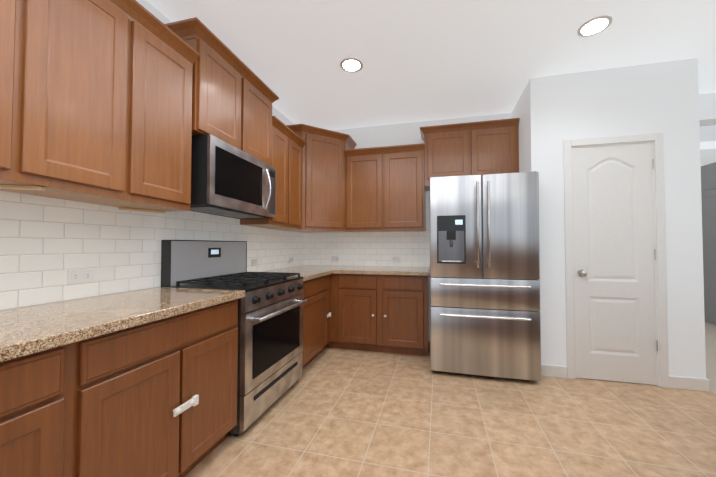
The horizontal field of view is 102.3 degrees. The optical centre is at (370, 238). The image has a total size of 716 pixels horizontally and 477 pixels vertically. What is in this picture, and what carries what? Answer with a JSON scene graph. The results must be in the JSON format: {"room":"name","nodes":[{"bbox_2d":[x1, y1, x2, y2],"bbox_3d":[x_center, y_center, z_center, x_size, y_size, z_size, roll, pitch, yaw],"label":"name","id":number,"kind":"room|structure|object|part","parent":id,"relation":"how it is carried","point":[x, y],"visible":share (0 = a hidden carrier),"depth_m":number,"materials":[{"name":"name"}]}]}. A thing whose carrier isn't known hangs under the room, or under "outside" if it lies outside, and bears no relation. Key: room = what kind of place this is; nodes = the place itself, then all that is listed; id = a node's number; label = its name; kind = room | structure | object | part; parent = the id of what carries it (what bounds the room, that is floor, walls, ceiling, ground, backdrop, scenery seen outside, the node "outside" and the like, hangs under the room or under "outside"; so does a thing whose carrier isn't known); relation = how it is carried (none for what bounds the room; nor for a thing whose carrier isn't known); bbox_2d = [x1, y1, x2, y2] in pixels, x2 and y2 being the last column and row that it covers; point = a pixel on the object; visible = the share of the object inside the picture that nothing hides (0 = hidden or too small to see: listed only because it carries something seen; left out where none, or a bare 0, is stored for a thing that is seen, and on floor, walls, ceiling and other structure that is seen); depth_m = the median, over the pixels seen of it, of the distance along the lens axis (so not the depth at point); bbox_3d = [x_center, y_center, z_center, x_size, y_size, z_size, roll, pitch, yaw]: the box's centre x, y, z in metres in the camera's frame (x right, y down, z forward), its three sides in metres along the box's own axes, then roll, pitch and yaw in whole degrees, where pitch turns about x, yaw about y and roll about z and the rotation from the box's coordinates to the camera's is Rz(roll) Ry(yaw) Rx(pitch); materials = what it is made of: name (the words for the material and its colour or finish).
{"room":"kitchen","nodes":[
{"label":"kitchen","id":0,"kind":"room"},
{"bbox_2d":[1,0,302,310],"bbox_3d":[-1.632,-0.159,1.306,0.150,2.750,5.850,0,-1,13],"label":"wall","id":1,"kind":"structure","parent":0,"point":[163,19],"depth_m":1.95,"materials":[{"name":"paint"}]},
{"bbox_2d":[0,0,31,191],"bbox_3d":[-1.490,-0.724,0.873,0.328,1.062,0.450,0,-1,13],"label":"upper cabinet","id":2,"kind":"object","parent":1,"relation":"attached to","point":[15,15],"depth_m":1.05,"materials":[{"name":"brown wood"}]},
{"bbox_2d":[14,0,135,205],"bbox_3d":[-1.393,-0.715,1.278,0.328,1.062,0.382,0,-1,13],"label":"upper cabinet","id":3,"kind":"object","parent":1,"relation":"attached to","point":[119,104],"depth_m":1.25,"materials":[{"name":"brown wood"}]},
{"bbox_2d":[0,287,244,361],"bbox_3d":[-1.415,0.307,0.434,0.652,0.040,2.877,0,-1,13],"label":"countertop","id":4,"kind":"structure","parent":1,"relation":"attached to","point":[24,331],"depth_m":1.16,"materials":[{"name":"stone"}]},
{"bbox_2d":[108,1,195,212],"bbox_3d":[-1.304,-0.706,1.650,0.328,1.062,0.383,0,-1,13],"label":"upper cabinet","id":5,"kind":"object","parent":1,"relation":"attached to","point":[165,53],"depth_m":1.61,"materials":[{"name":"brown wood"}]},
{"bbox_2d":[0,191,304,310],"bbox_3d":[-1.503,0.006,1.502,0.008,0.610,5.100,0,-1,13],"label":"tile backsplash","id":6,"kind":"structure","parent":1,"relation":"attached to","point":[46,243],"depth_m":1.56,"materials":[{"name":"white tile"}]},
{"bbox_2d":[67,269,94,284],"bbox_3d":[-1.496,0.196,1.491,0.007,0.070,0.115,0,-1,13],"label":"electrical outlet","id":7,"kind":"object","parent":6,"relation":"attached to","point":[80,276],"visible":1,"depth_m":1.49,"materials":[{"name":"white plastic"}]},
{"bbox_2d":[251,259,257,266],"bbox_3d":[-1.162,0.242,2.886,0.007,0.070,0.115,0,-1,13],"label":"electrical outlet","id":8,"kind":"object","parent":6,"relation":"attached to","point":[254,262],"visible":1,"depth_m":2.88,"materials":[{"name":"white plastic"}]},
{"bbox_2d":[289,257,293,262],"bbox_3d":[-0.990,0.269,3.606,0.007,0.070,0.115,0,-1,13],"label":"electrical outlet","id":9,"kind":"object","parent":6,"relation":"attached to","point":[291,259],"visible":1,"depth_m":3.60,"materials":[{"name":"white plastic"}]},
{"bbox_2d":[180,24,247,150],"bbox_3d":[-1.200,-0.989,2.049,0.348,0.674,0.419,0,-1,13],"label":"upper cabinet","id":10,"kind":"object","parent":1,"relation":"attached to","point":[219,76],"depth_m":1.97,"materials":[{"name":"brown wood"}]},
{"bbox_2d":[190,134,275,218],"bbox_3d":[-1.094,-0.425,2.258,0.432,0.476,0.774,0,-1,13],"label":"microwave","id":11,"kind":"object","parent":10,"relation":"attached to","point":[229,180],"visible":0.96,"depth_m":2.04,"materials":[{"name":"silver metal"}]},
{"bbox_2d":[244,68,275,167],"bbox_3d":[-1.103,-0.980,2.456,0.348,0.674,0.418,0,-1,13],"label":"upper cabinet","id":12,"kind":"object","parent":1,"relation":"attached to","point":[259,122],"depth_m":2.42,"materials":[{"name":"brown wood"}]},
{"bbox_2d":[240,120,291,227],"bbox_3d":[-1.026,-0.602,2.812,0.328,0.987,0.319,0,-1,13],"label":"upper cabinet","id":13,"kind":"object","parent":1,"relation":"attached to","point":[283,219],"depth_m":2.82,"materials":[{"name":"brown wood"}]},
{"bbox_2d":[267,132,303,231],"bbox_3d":[-0.952,-0.595,3.121,0.328,0.987,0.318,0,-1,13],"label":"upper cabinet","id":14,"kind":"object","parent":1,"relation":"attached to","point":[297,144],"depth_m":3.12,"materials":[{"name":"brown wood"}]},
{"bbox_2d":[292,126,355,231],"bbox_3d":[-0.653,-0.660,3.576,0.698,1.141,0.698,0,-1,13],"label":"upper cabinet","id":15,"kind":"object","parent":1,"relation":"attached to","point":[326,151],"depth_m":3.38,"materials":[{"name":"brown wood"}]},
{"bbox_2d":[146,0,715,165],"bbox_3d":[2.840,-1.396,2.295,8.400,0.430,9.800,0,-1,13],"label":"ceiling","id":16,"kind":"structure","parent":0,"point":[425,60],"depth_m":2.28,"materials":[{"name":"paint"}]},
{"bbox_2d":[340,58,362,71],"bbox_3d":[-0.165,-1.504,2.502,0.200,0.006,0.200,0,-1,13],"label":"recessed light","id":17,"kind":"object","parent":16,"relation":"in","point":[351,64],"visible":1,"depth_m":2.49,"materials":[{"name":"white plastic"}]},
{"bbox_2d":[577,15,612,36],"bbox_3d":[1.600,-1.514,2.060,0.200,0.006,0.200,0,-1,13],"label":"recessed light","id":18,"kind":"object","parent":16,"relation":"in","point":[594,26],"visible":1,"depth_m":2.05,"materials":[{"name":"white plastic"}]},
{"bbox_2d":[184,347,715,476],"bbox_3d":[0.289,1.256,0.814,4.100,0.100,5.850,0,-1,13],"label":"floor","id":19,"kind":"structure","parent":0,"point":[334,412],"depth_m":1.86,"materials":[{"name":"beige tile"}]},
{"bbox_2d":[0,340,83,476],"bbox_3d":[-1.399,0.765,0.579,0.627,0.870,0.920,0,-1,13],"label":"base cabinet","id":20,"kind":"object","parent":19,"relation":"on","point":[42,393],"depth_m":0.88,"materials":[{"name":"brown wood"}]},
{"bbox_2d":[80,299,237,476],"bbox_3d":[-1.196,0.784,1.427,0.627,0.870,0.824,0,-1,13],"label":"base cabinet","id":21,"kind":"object","parent":19,"relation":"on","point":[157,398],"depth_m":1.26,"materials":[{"name":"brown wood"}]},
{"bbox_2d":[161,240,307,436],"bbox_3d":[-0.958,0.626,2.201,0.714,1.222,0.774,0,-1,13],"label":"range","id":22,"kind":"object","parent":19,"relation":"on","point":[270,330],"visible":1,"depth_m":2.02,"materials":[{"name":"silver metal"}]},
{"bbox_2d":[263,269,331,368],"bbox_3d":[-0.820,0.798,2.921,0.664,0.910,0.687,0,-1,13],"label":"base cabinet","id":23,"kind":"object","parent":19,"relation":"on","point":[317,283],"depth_m":2.88,"materials":[{"name":"brown wood"}]},
{"bbox_3d":[-0.816,0.363,2.930,0.656,0.040,0.687,0,-1,13],"label":"top of the run of cabinet","id":24,"kind":"part","parent":23,"relation":"part of","materials":[{"name":"beige stone"}]},
{"bbox_2d":[332,273,379,351],"bbox_3d":[-0.113,0.831,3.464,0.571,0.870,0.598,0,-1,13],"label":"base cabinet","id":25,"kind":"object","parent":19,"relation":"on","point":[355,297],"depth_m":3.18,"materials":[{"name":"brown wood"}]},
{"bbox_2d":[380,273,429,355],"bbox_3d":[0.415,0.828,3.338,0.514,0.870,0.598,0,-1,13],"label":"base cabinet","id":26,"kind":"object","parent":19,"relation":"on","point":[404,299],"depth_m":3.06,"materials":[{"name":"brown wood"}]},
{"bbox_2d":[283,265,429,275],"bbox_3d":[-0.158,0.375,3.455,1.692,0.040,0.640,0,-1,13],"label":"countertop","id":27,"kind":"structure","parent":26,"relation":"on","point":[418,271],"depth_m":3.26,"materials":[{"name":"stone"}]},
{"bbox_2d":[430,171,540,380],"bbox_3d":[1.087,0.343,2.948,0.914,1.822,0.968,0,-1,13],"label":"fridge","id":28,"kind":"object","parent":19,"relation":"on","point":[485,317],"visible":1,"depth_m":2.53,"materials":[{"name":"silver metal"}]},
{"bbox_2d":[322,93,715,266],"bbox_3d":[2.013,-0.111,3.389,5.970,2.750,0.200,0,-1,13],"label":"wall","id":29,"kind":"structure","parent":0,"point":[388,135],"depth_m":3.67,"materials":[{"name":"paint"}]},
{"bbox_2d":[344,148,383,231],"bbox_3d":[-0.041,-0.562,3.617,0.469,0.947,0.328,0,-1,13],"label":"upper cabinet","id":30,"kind":"object","parent":29,"relation":"attached to","point":[364,210],"depth_m":3.46,"materials":[{"name":"brown wood"}]},
{"bbox_2d":[305,227,429,266],"bbox_3d":[-0.074,0.110,3.777,1.712,0.505,0.008,0,-1,13],"label":"tile backsplash","id":31,"kind":"structure","parent":29,"relation":"attached to","point":[382,249],"depth_m":3.76,"materials":[{"name":"white tile"}]},
{"bbox_2d":[331,256,338,261],"bbox_3d":[-0.478,0.275,3.861,0.115,0.070,0.007,0,-1,13],"label":"electrical outlet","id":32,"kind":"object","parent":31,"relation":"attached to","point":[334,258],"visible":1,"depth_m":3.86,"materials":[{"name":"white plastic"}]},
{"bbox_2d":[392,257,400,262],"bbox_3d":[0.324,0.270,3.670,0.115,0.070,0.007,0,-1,13],"label":"electrical outlet","id":33,"kind":"object","parent":31,"relation":"attached to","point":[396,259],"visible":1,"depth_m":3.67,"materials":[{"name":"white plastic"}]},
{"bbox_2d":[384,144,427,231],"bbox_3d":[0.420,-0.565,3.507,0.479,0.947,0.328,0,-1,13],"label":"upper cabinet","id":34,"kind":"object","parent":29,"relation":"attached to","point":[404,190],"depth_m":3.35,"materials":[{"name":"brown wood"}]},
{"bbox_2d":[424,124,471,190],"bbox_3d":[0.897,-0.915,3.401,0.497,0.632,0.328,0,-1,13],"label":"upper cabinet","id":35,"kind":"object","parent":29,"relation":"attached to","point":[447,151],"depth_m":3.25,"materials":[{"name":"brown wood"}]},
{"bbox_2d":[472,120,518,175],"bbox_3d":[1.381,-0.917,3.285,0.498,0.632,0.328,0,-1,13],"label":"upper cabinet","id":36,"kind":"object","parent":29,"relation":"attached to","point":[495,147],"depth_m":3.13,"materials":[{"name":"brown wood"}]},
{"bbox_2d":[512,58,705,386],"bbox_3d":[2.198,-0.123,2.872,1.270,2.750,0.720,0,-1,13],"label":"wall","id":37,"kind":"structure","parent":0,"point":[553,112],"depth_m":2.51,"materials":[{"name":"paint"}]},
{"bbox_2d":[572,143,657,384],"bbox_3d":[2.115,0.203,2.502,0.621,2.066,0.107,0,-1,13],"label":"pantry door","id":38,"kind":"structure","parent":37,"relation":"in","point":[614,283],"depth_m":2.52,"materials":[{"name":"white wood"}]},
{"bbox_2d":[563,133,668,387],"bbox_3d":[2.130,0.177,2.565,0.747,2.137,0.136,0,-1,13],"label":"door frame","id":39,"kind":"structure","parent":37,"relation":"attached to","point":[656,140],"depth_m":2.46,"materials":[{"name":"white wood"}]},
{"bbox_2d":[677,376,709,391],"bbox_3d":[2.821,1.198,2.687,0.013,0.100,0.733,0,-1,13],"label":"baseboard","id":40,"kind":"structure","parent":37,"relation":"attached to","point":[689,383],"depth_m":2.35,"materials":[{"name":"white wood"}]},
{"bbox_2d":[701,162,715,323],"bbox_3d":[5.371,-0.075,4.982,0.140,2.750,3.000,0,-1,13],"label":"wall","id":41,"kind":"structure","parent":0,"point":[708,174],"depth_m":4.38,"materials":[{"name":"paint"}]},
{"bbox_2d":[701,183,715,324],"bbox_3d":[5.080,0.234,4.272,0.088,2.100,0.950,0,-1,13],"label":"door frame","id":42,"kind":"structure","parent":41,"relation":"attached to","point":[708,198],"depth_m":4.37,"materials":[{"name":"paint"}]},
{"bbox_2d":[705,322,715,393],"bbox_3d":[4.250,1.280,1.897,5.500,0.100,9.800,0,-1,13],"label":"floor carpet","id":43,"kind":"object","parent":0,"point":[710,340],"depth_m":3.15,"materials":[{"name":"beige carpet"}]}
]}

